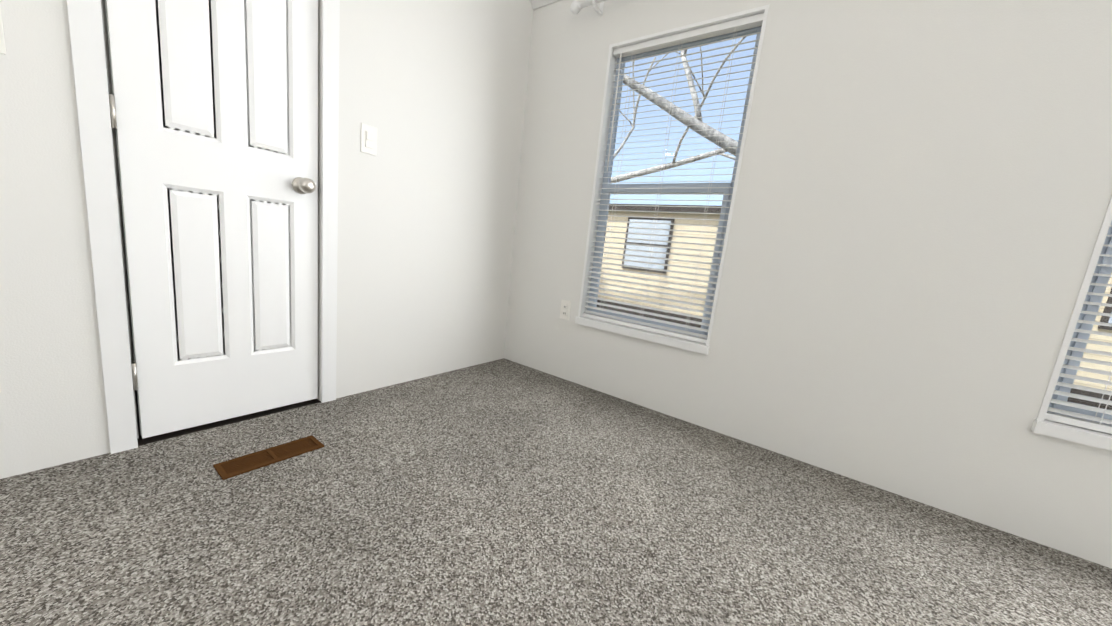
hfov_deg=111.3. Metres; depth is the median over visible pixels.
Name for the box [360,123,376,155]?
light switch
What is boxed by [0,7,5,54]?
light switch
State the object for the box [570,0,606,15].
curtain rod
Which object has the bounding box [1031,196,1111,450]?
window
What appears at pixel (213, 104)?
door
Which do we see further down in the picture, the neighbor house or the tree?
the neighbor house
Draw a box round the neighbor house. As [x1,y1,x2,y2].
[597,204,1111,409]
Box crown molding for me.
[531,0,560,9]
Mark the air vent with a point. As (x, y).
(227, 469)
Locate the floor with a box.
[135,390,320,445]
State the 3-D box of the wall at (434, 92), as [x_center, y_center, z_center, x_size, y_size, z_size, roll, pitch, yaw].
[-1.575,-0.980,0.610,0.100,2.950,4.496,13,12,35]
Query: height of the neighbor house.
2.450 m
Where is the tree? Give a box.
[611,37,745,183]
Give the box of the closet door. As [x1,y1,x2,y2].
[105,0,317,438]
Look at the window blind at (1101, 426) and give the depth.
1.18 m
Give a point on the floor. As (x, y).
(148, 440)
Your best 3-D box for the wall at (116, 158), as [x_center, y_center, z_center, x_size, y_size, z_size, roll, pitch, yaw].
[-1.427,-0.836,1.518,0.650,2.400,0.959,13,12,35]
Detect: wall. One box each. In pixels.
[0,0,533,478]
[102,0,133,362]
[504,0,1111,567]
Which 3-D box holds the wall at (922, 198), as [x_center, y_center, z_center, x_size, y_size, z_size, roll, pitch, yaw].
[0.605,-0.962,1.880,8.540,2.950,0.120,13,12,35]
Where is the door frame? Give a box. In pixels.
[67,0,339,453]
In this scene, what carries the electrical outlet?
attached to the wall at (922, 198)
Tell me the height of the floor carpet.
0.060 m
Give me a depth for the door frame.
1.14 m
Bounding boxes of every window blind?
[583,13,763,343]
[1045,225,1111,433]
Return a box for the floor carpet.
[0,358,1111,625]
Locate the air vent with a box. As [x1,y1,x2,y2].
[213,435,323,479]
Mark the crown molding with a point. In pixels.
(536, 4)
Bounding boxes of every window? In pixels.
[575,5,768,354]
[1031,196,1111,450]
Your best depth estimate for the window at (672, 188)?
1.96 m
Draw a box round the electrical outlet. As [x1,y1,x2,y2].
[560,300,570,319]
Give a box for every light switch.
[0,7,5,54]
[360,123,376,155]
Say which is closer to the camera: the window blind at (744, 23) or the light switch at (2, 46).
the light switch at (2, 46)

